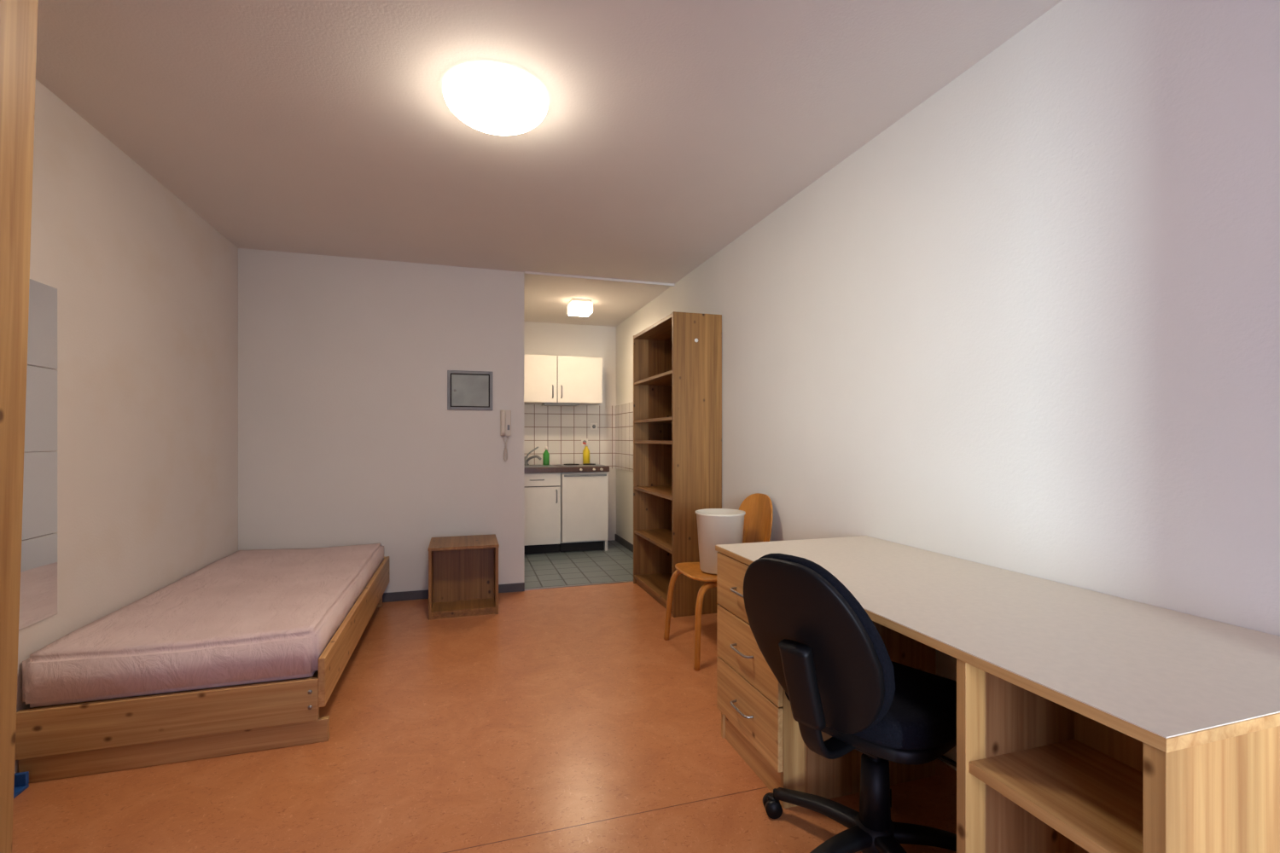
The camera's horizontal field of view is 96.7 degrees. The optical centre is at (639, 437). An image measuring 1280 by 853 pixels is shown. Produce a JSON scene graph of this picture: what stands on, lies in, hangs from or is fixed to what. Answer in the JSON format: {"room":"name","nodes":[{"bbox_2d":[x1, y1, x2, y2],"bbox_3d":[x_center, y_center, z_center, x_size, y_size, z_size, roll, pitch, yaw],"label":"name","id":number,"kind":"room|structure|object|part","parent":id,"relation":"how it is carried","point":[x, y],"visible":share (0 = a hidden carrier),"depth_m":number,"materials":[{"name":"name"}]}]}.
{"room":"studio apartment","nodes":[
{"label":"studio apartment","id":0,"kind":"room"},
{"bbox_2d":[14,79,238,773],"bbox_3d":[-2.000,-0.048,1.292,0.100,2.500,5.650,0,0,-17],"label":"wall","id":1,"kind":"structure","parent":0,"point":[147,288],"depth_m":2.62,"materials":[{"name":"paint"}]},
{"bbox_2d":[18,279,57,630],"bbox_3d":[-2.135,0.051,1.911,0.005,1.233,0.513,0,0,-17],"label":"wall mirror","id":2,"kind":"object","parent":1,"relation":"attached to","point":[38,564],"visible":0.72,"depth_m":2.08,"materials":[{"name":"clear glass"}]},
{"bbox_2d":[238,248,524,593],"bbox_3d":[-1.846,-0.048,4.234,1.930,2.500,0.120,0,0,-17],"label":"wall","id":3,"kind":"structure","parent":0,"point":[348,435],"depth_m":4.15,"materials":[{"name":"paint"}]},
{"bbox_2d":[382,582,524,602],"bbox_3d":[-1.827,1.169,4.171,1.930,0.065,0.012,0,0,-17],"label":"baseboard","id":4,"kind":"structure","parent":3,"relation":"attached to","point":[416,595],"depth_m":4.22,"materials":[{"name":"blue plastic"}]},
{"bbox_2d":[447,370,492,410],"bbox_3d":[-1.293,-0.359,4.332,0.332,0.298,0.018,0,0,-17],"label":"box","id":5,"kind":"object","parent":3,"relation":"attached to","point":[466,390],"visible":1,"depth_m":4.33,"materials":[{"name":"paint"}]},
{"bbox_3d":[-1.442,-0.359,4.289,0.022,0.298,0.014,0,0,-17],"label":"frame","id":6,"kind":"part","parent":5,"relation":"part of","materials":[{"name":"paint"}]},
{"bbox_3d":[-1.293,-0.497,4.334,0.288,0.022,0.014,0,0,-17],"label":"frame","id":7,"kind":"part","parent":5,"relation":"part of","materials":[{"name":"paint"}]},
{"bbox_3d":[-1.293,-0.221,4.334,0.288,0.022,0.014,0,0,-17],"label":"frame","id":8,"kind":"part","parent":5,"relation":"part of","materials":[{"name":"paint"}]},
{"bbox_3d":[-1.294,-0.359,4.335,0.272,0.238,0.007,0,0,-17],"label":"door","id":9,"kind":"part","parent":5,"relation":"part of","materials":[{"name":"metal"}]},
{"bbox_3d":[-1.145,-0.359,4.380,0.022,0.298,0.014,0,0,-17],"label":"frame","id":10,"kind":"part","parent":5,"relation":"part of","materials":[{"name":"paint"}]},
{"bbox_2d":[500,409,511,460],"bbox_3d":[-1.034,-0.017,4.381,0.080,0.394,0.078,0,0,-17],"label":"handset","id":11,"kind":"object","parent":3,"relation":"attached to","point":[505,416],"visible":1,"depth_m":4.39,"materials":[{"name":"beige plastic"}]},
{"bbox_3d":[-1.041,-0.113,4.404,0.080,0.200,0.030,0,0,-17],"label":"plate","id":12,"kind":"part","parent":11,"relation":"part of","materials":[{"name":"beige plastic"}]},
{"bbox_3d":[-1.036,0.082,4.395,0.054,0.195,0.017,0,0,-17],"label":"cord","id":13,"kind":"part","parent":11,"relation":"part of","materials":[{"name":"beige plastic"}]},
{"bbox_2d":[524,581,631,590],"bbox_3d":[-0.495,1.200,4.620,0.880,0.004,0.030,0,0,-17],"label":"trim","id":14,"kind":"structure","parent":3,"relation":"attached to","point":[621,581],"depth_m":4.60,"materials":[{"name":"metal"}]},
{"bbox_2d":[524,271,674,286],"bbox_3d":[-0.307,-1.289,4.630,1.245,0.018,0.030,0,0,-17],"label":"trim","id":15,"kind":"structure","parent":3,"relation":"attached to","point":[526,272],"depth_m":4.61,"materials":[{"name":"paint"}]},
{"bbox_2d":[11,540,956,852],"bbox_3d":[-0.716,1.252,2.683,3.375,0.100,7.550,0,0,-17],"label":"floor","id":16,"kind":"structure","parent":0,"point":[565,719],"depth_m":2.07,"materials":[{"name":"orange laminate"}]},
{"bbox_2d":[0,0,38,852],"bbox_3d":[-1.414,0.052,0.662,0.645,2.300,0.900,0,0,-17],"label":"wardrobe","id":17,"kind":"object","parent":16,"relation":"on","point":[18,18],"visible":1,"depth_m":1.14,"materials":[{"name":"brown wood"}]},
{"bbox_2d":[13,771,29,798],"bbox_3d":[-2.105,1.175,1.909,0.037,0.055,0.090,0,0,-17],"label":"dustpan","id":18,"kind":"object","parent":16,"relation":"on","point":[21,780],"visible":0.73,"depth_m":1.94,"materials":[{"name":"plastic"}]},
{"bbox_2d":[15,556,389,783],"bbox_3d":[-1.985,1.034,3.056,0.960,0.335,2.019,0,0,-17],"label":"bed","id":19,"kind":"object","parent":16,"relation":"on","point":[72,740],"visible":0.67,"depth_m":2.11,"materials":[{"name":"brown wood"}]},
{"bbox_2d":[22,543,383,708],"bbox_3d":[-1.998,0.848,3.041,0.924,0.191,1.980,0,0,-17],"label":"mattress","id":20,"kind":"object","parent":19,"relation":"on","point":[253,616],"visible":0.96,"depth_m":2.25,"materials":[{"name":"pink fabric"}]},
{"bbox_3d":[-1.546,0.962,3.193,0.025,0.190,2.015,0,0,-17],"label":"rail","id":21,"kind":"part","parent":19,"relation":"part of","materials":[{"name":"brown wood"}]},
{"bbox_2d":[427,534,499,620],"bbox_3d":[-1.242,0.966,4.016,0.454,0.473,0.433,0,0,-17],"label":"nightstand","id":22,"kind":"object","parent":16,"relation":"on","point":[463,570],"visible":1,"depth_m":4.00,"materials":[{"name":"brown wood"}]},
{"bbox_2d":[524,472,560,554],"bbox_3d":[-1.138,0.783,6.074,0.500,0.838,0.602,0,0,-17],"label":"kitchen cabinet","id":23,"kind":"object","parent":16,"relation":"on","point":[543,490],"visible":0.73,"depth_m":5.84,"materials":[{"name":"white wood"}]},
{"bbox_3d":[-1.061,0.434,5.826,0.495,0.128,0.020,0,0,-17],"label":"drawer","id":24,"kind":"part","parent":23,"relation":"part of","materials":[{"name":"white laminate"}]},
{"bbox_3d":[-1.061,0.802,5.826,0.495,0.589,0.020,0,0,-17],"label":"door","id":25,"kind":"part","parent":23,"relation":"part of","materials":[{"name":"white laminate"}]},
{"bbox_2d":[524,463,609,473],"bbox_3d":[-0.892,0.324,6.143,1.016,0.075,0.615,0,0,-17],"label":"countertop","id":26,"kind":"structure","parent":23,"relation":"on","point":[585,468],"depth_m":5.93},
{"bbox_2d":[524,446,541,465],"bbox_3d":[-1.158,0.197,6.125,0.180,0.204,0.172,0,0,-17],"label":"kitchen faucet","id":27,"kind":"object","parent":26,"relation":"on","point":[526,459],"depth_m":6.14,"materials":[{"name":"silver metal"}]},
{"bbox_2d":[542,447,549,465],"bbox_3d":[-1.031,0.200,6.254,0.070,0.200,0.070,0,0,-17],"label":"dish soap bottle","id":28,"kind":"object","parent":26,"relation":"on","point":[545,456],"visible":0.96,"depth_m":6.23,"materials":[{"name":"green plastic"}]},
{"bbox_2d":[582,442,589,464],"bbox_3d":[-0.610,0.175,6.437,0.087,0.246,0.080,0,0,-17],"label":"spray bottle","id":29,"kind":"object","parent":26,"relation":"on","point":[586,451],"visible":0.88,"depth_m":6.41,"materials":[{"name":"yellow plastic"}]},
{"bbox_2d":[559,471,608,552],"bbox_3d":[-0.652,0.783,6.222,0.495,0.838,0.565,0,0,-17],"label":"mini fridge","id":30,"kind":"object","parent":16,"relation":"on","point":[584,496],"visible":0.95,"depth_m":5.96,"materials":[{"name":"white laminate"}]},
{"bbox_3d":[-0.360,1.152,6.064,0.030,0.100,0.020,0,0,-17],"label":"foot panel","id":31,"kind":"part","parent":30,"relation":"part of","materials":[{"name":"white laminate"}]},
{"bbox_2d":[633,311,721,617],"bbox_3d":[0.253,0.179,4.305,0.357,2.045,0.952,0,0,-17],"label":"bookshelf","id":32,"kind":"object","parent":16,"relation":"on","point":[677,358],"visible":0.87,"depth_m":3.89,"materials":[{"name":"brown wood"}]},
{"bbox_3d":[0.249,-0.445,4.305,0.343,0.022,0.900,0,0,-17],"label":"shelf","id":33,"kind":"part","parent":32,"relation":"part of","materials":[{"name":"brown wood"}]},
{"bbox_3d":[0.249,-0.131,4.305,0.343,0.022,0.900,0,0,-17],"label":"shelf","id":34,"kind":"part","parent":32,"relation":"part of","materials":[{"name":"brown wood"}]},
{"bbox_3d":[0.249,0.034,4.305,0.343,0.022,0.900,0,0,-17],"label":"shelf","id":35,"kind":"part","parent":32,"relation":"part of","materials":[{"name":"brown wood"}]},
{"bbox_3d":[0.249,0.413,4.305,0.343,0.022,0.900,0,0,-17],"label":"shelf","id":36,"kind":"part","parent":32,"relation":"part of","materials":[{"name":"brown wood"}]},
{"bbox_3d":[0.249,0.775,4.305,0.343,0.022,0.900,0,0,-17],"label":"shelf","id":37,"kind":"part","parent":32,"relation":"part of","materials":[{"name":"brown wood"}]},
{"bbox_3d":[0.249,1.143,4.305,0.343,0.022,0.900,0,0,-17],"label":"shelf","id":38,"kind":"part","parent":32,"relation":"part of","materials":[{"name":"brown wood"}]},
{"bbox_2d":[663,493,773,670],"bbox_3d":[0.465,0.766,3.241,0.528,0.877,0.501,0,0,-17],"label":"wooden chair","id":39,"kind":"object","parent":16,"relation":"on","point":[758,507],"visible":0.52,"depth_m":3.27,"materials":[{"name":"orange wood"}]},
{"bbox_3d":[0.319,0.986,3.385,0.353,0.435,0.065,0,0,-3],"label":"leg","id":40,"kind":"part","parent":39,"relation":"part of","materials":[{"name":"orange wood"}]},
{"bbox_3d":[0.441,0.762,3.234,0.420,0.034,0.439,0,0,-17],"label":"seat","id":41,"kind":"part","parent":39,"relation":"part of","materials":[{"name":"orange wood"}]},
{"bbox_3d":[0.425,0.986,3.041,0.353,0.435,0.065,0,0,-31],"label":"leg","id":42,"kind":"part","parent":39,"relation":"part of","materials":[{"name":"orange wood"}]},
{"bbox_2d":[695,508,745,574],"bbox_3d":[0.452,0.582,3.206,0.280,0.330,0.280,0,0,-17],"label":"waste bin","id":43,"kind":"object","parent":39,"relation":"on","point":[715,526],"visible":0.67,"depth_m":3.11,"materials":[{"name":"beige plastic"}]},
{"bbox_3d":[0.612,0.842,3.456,0.086,0.725,0.134,0,0,-17],"label":"leg","id":44,"kind":"part","parent":39,"relation":"part of","materials":[{"name":"orange wood"}]},
{"bbox_3d":[0.682,0.517,3.308,0.073,0.380,0.410,0,0,-17],"label":"backrest","id":45,"kind":"part","parent":39,"relation":"part of","materials":[{"name":"orange wood"}]},
{"bbox_2d":[743,553,956,852],"bbox_3d":[0.603,0.742,1.585,0.721,0.919,0.661,0,0,-38],"label":"office chair","id":46,"kind":"object","parent":16,"relation":"on","point":[838,677],"visible":0.94,"depth_m":1.39,"materials":[{"name":"fabric"}]},
{"bbox_2d":[767,793,776,801],"bbox_3d":[0.423,1.158,1.817,0.028,0.028,0.028,0,0,-38],"label":"hood","id":47,"kind":"object","parent":46,"relation":"attached to","point":[770,797],"depth_m":1.81,"materials":[{"name":"black plastic"}]},
{"bbox_3d":[0.537,1.115,1.716,0.283,0.065,0.060,0,0,45],"label":"leg","id":48,"kind":"part","parent":46,"relation":"part of","materials":[{"name":"black plastic"}]},
{"bbox_2d":[759,553,895,729],"bbox_3d":[0.434,0.518,1.427,0.221,0.471,0.392,0,0,-38],"label":"chair backrest","id":49,"kind":"object","parent":46,"relation":"on","point":[833,666],"depth_m":1.35,"materials":[{"name":"fabric"}]},
{"bbox_3d":[0.506,1.115,1.517,0.283,0.065,0.060,0,0,-27],"label":"leg","id":50,"kind":"part","parent":46,"relation":"part of","materials":[{"name":"black plastic"}]},
{"bbox_3d":[0.674,0.725,1.608,0.460,0.106,0.470,0,0,-38],"label":"seat","id":51,"kind":"part","parent":46,"relation":"part of","materials":[{"name":"fabric"}]},
{"bbox_3d":[0.686,1.115,1.426,0.060,0.065,0.283,0,0,-9],"label":"leg","id":52,"kind":"part","parent":46,"relation":"part of","materials":[{"name":"black plastic"}]},
{"bbox_3d":[0.828,1.115,1.569,0.283,0.065,0.060,0,0,9],"label":"leg","id":53,"kind":"part","parent":46,"relation":"part of","materials":[{"name":"black plastic"}]},
{"bbox_3d":[0.766,0.832,1.508,0.012,0.022,0.151,0,0,-38],"label":"height lever","id":54,"kind":"part","parent":46,"relation":"part of","materials":[{"name":"black plastic"}]},
{"bbox_2d":[715,535,1279,852],"bbox_3d":[0.863,0.817,1.657,0.758,0.770,1.542,0,0,-17],"label":"desk","id":55,"kind":"object","parent":16,"relation":"on","point":[1088,721],"visible":0.88,"depth_m":1.17,"materials":[{"name":"brown wood"}]},
{"bbox_3d":[0.622,0.828,2.370,0.613,0.748,0.018,0,0,-17],"label":"drawer","id":56,"kind":"part","parent":55,"relation":"part of","materials":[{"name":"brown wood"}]},
{"bbox_3d":[0.386,0.561,2.062,0.019,0.206,0.464,0,0,-17],"label":"drawer","id":57,"kind":"part","parent":55,"relation":"part of","materials":[{"name":"brown wood"}]},
{"bbox_3d":[0.362,0.561,2.053,0.035,0.009,0.139,0,0,-17],"label":"drawer handle","id":58,"kind":"part","parent":55,"relation":"part of","materials":[{"name":"metal"}]},
{"bbox_3d":[0.362,0.770,2.053,0.035,0.009,0.139,0,0,-17],"label":"drawer handle","id":59,"kind":"part","parent":55,"relation":"part of","materials":[{"name":"metal"}]},
{"bbox_3d":[0.362,0.981,2.053,0.035,0.009,0.139,0,0,-17],"label":"drawer handle","id":60,"kind":"part","parent":55,"relation":"part of","materials":[{"name":"metal"}]},
{"bbox_3d":[0.386,0.770,2.062,0.019,0.203,0.464,0,0,-17],"label":"drawer","id":61,"kind":"part","parent":55,"relation":"part of","materials":[{"name":"brown wood"}]},
{"bbox_3d":[0.386,0.981,2.062,0.019,0.207,0.464,0,0,-17],"label":"drawer","id":62,"kind":"part","parent":55,"relation":"part of","materials":[{"name":"brown wood"}]},
{"bbox_3d":[0.755,0.828,1.940,0.613,0.748,0.018,0,0,-17],"label":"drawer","id":63,"kind":"part","parent":55,"relation":"part of","materials":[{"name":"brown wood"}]},
{"bbox_2d":[968,739,1142,852],"bbox_3d":[0.853,0.668,1.046,0.293,0.022,0.314,0,0,-17],"label":"open shelf","id":64,"kind":"object","parent":55,"relation":"attached to","point":[1087,792],"depth_m":1.07,"materials":[{"name":"brown wood"}]},
{"bbox_3d":[1.097,0.828,0.941,0.713,0.748,0.030,0,0,-17],"label":"panel","id":65,"kind":"part","parent":55,"relation":"part of","materials":[{"name":"brown wood"}]},
{"bbox_2d":[35,0,1062,326],"bbox_3d":[-0.716,-1.348,2.683,3.375,0.100,7.550,0,0,-17],"label":"ceiling","id":66,"kind":"structure","parent":0,"point":[669,130],"depth_m":2.24,"materials":[{"name":"paint"}]},
{"bbox_2d":[442,63,548,135],"bbox_3d":[-0.543,-1.244,2.156,0.388,0.107,0.388,0,0,-17],"label":"dome lamp","id":67,"kind":"object","parent":66,"relation":"attached to","point":[494,99],"depth_m":2.06,"materials":[{"name":"white glass"}]},
{"bbox_2d":[567,297,593,316],"bbox_3d":[-0.569,-1.236,5.402,0.210,0.125,0.210,0,0,-17],"label":"ceiling lamp","id":68,"kind":"object","parent":66,"relation":"attached to","point":[581,307],"visible":1,"depth_m":5.32,"materials":[{"name":"white glass"}]},
{"bbox_2d":[524,321,616,541],"bbox_3d":[-0.950,-0.048,6.509,1.365,2.500,0.100,0,0,-17],"label":"wall","id":69,"kind":"structure","parent":0,"point":[548,339],"depth_m":6.57,"materials":[{"name":"paint"}]},
{"bbox_2d":[524,354,602,406],"bbox_3d":[-0.935,-0.618,6.257,0.996,0.529,0.372,0,0,-17],"label":"upper cabinet","id":70,"kind":"object","parent":69,"relation":"attached to","point":[549,381],"visible":0.9,"depth_m":6.13,"materials":[{"name":"white laminate"}]},
{"bbox_3d":[-1.131,-0.628,6.046,0.493,0.503,0.020,0,0,-17],"label":"door","id":71,"kind":"part","parent":70,"relation":"part of","materials":[{"name":"white laminate"}]},
{"bbox_3d":[-0.931,-0.493,6.082,0.014,0.143,0.034,0,0,-17],"label":"handle","id":72,"kind":"part","parent":70,"relation":"part of","materials":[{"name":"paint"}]},
{"bbox_2d":[541,402,579,406],"bbox_3d":[-0.876,-0.364,6.260,0.380,0.022,0.240,0,0,-17],"label":"under-cabinet light","id":73,"kind":"object","parent":70,"relation":"attached to","point":[543,404],"depth_m":6.17,"materials":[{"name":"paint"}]},
{"bbox_3d":[-0.653,-0.628,6.193,0.491,0.503,0.020,0,0,-17],"label":"door","id":74,"kind":"part","parent":70,"relation":"part of","materials":[{"name":"white laminate"}]},
{"bbox_2d":[524,404,615,468],"bbox_3d":[-0.881,-0.005,6.474,1.237,0.735,0.008,0,0,-17],"label":"wall tiles","id":75,"kind":"structure","parent":69,"relation":"attached to","point":[561,429],"depth_m":6.49,"materials":[{"name":"white tile"}]},
{"bbox_2d":[581,438,587,445],"bbox_3d":[-0.637,0.052,6.538,0.080,0.080,0.014,0,0,-17],"label":"wall socket","id":76,"kind":"object","parent":69,"relation":"attached to","point":[583,440],"visible":0.75,"depth_m":6.53,"materials":[{"name":"white plastic"}]},
{"bbox_2d":[590,423,597,430],"bbox_3d":[-0.532,-0.128,6.571,0.080,0.080,0.014,0,0,-17],"label":"wall socket","id":77,"kind":"object","parent":69,"relation":"attached to","point":[593,426],"visible":1,"depth_m":6.56,"materials":[{"name":"white plastic"}]},
{"bbox_2d":[616,0,1279,771],"bbox_3d":[0.849,-0.048,3.166,0.100,2.500,7.550,0,0,-17],"label":"wall","id":78,"kind":"structure","parent":0,"point":[1029,325],"depth_m":1.72,"materials":[{"name":"paint"}]},
{"bbox_2d":[614,534,633,552],"bbox_3d":[-0.013,1.165,5.768,0.012,0.075,1.870,0,0,-17],"label":"baseboard","id":79,"kind":"structure","parent":78,"relation":"attached to","point":[626,544],"depth_m":6.27,"materials":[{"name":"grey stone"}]},
{"bbox_2d":[615,401,633,471],"bbox_3d":[-0.125,-0.005,6.136,0.008,0.735,1.100,0,0,-17],"label":"wall tiles","id":80,"kind":"structure","parent":78,"relation":"attached to","point":[624,413],"depth_m":6.28,"materials":[{"name":"white tile"}]}
]}

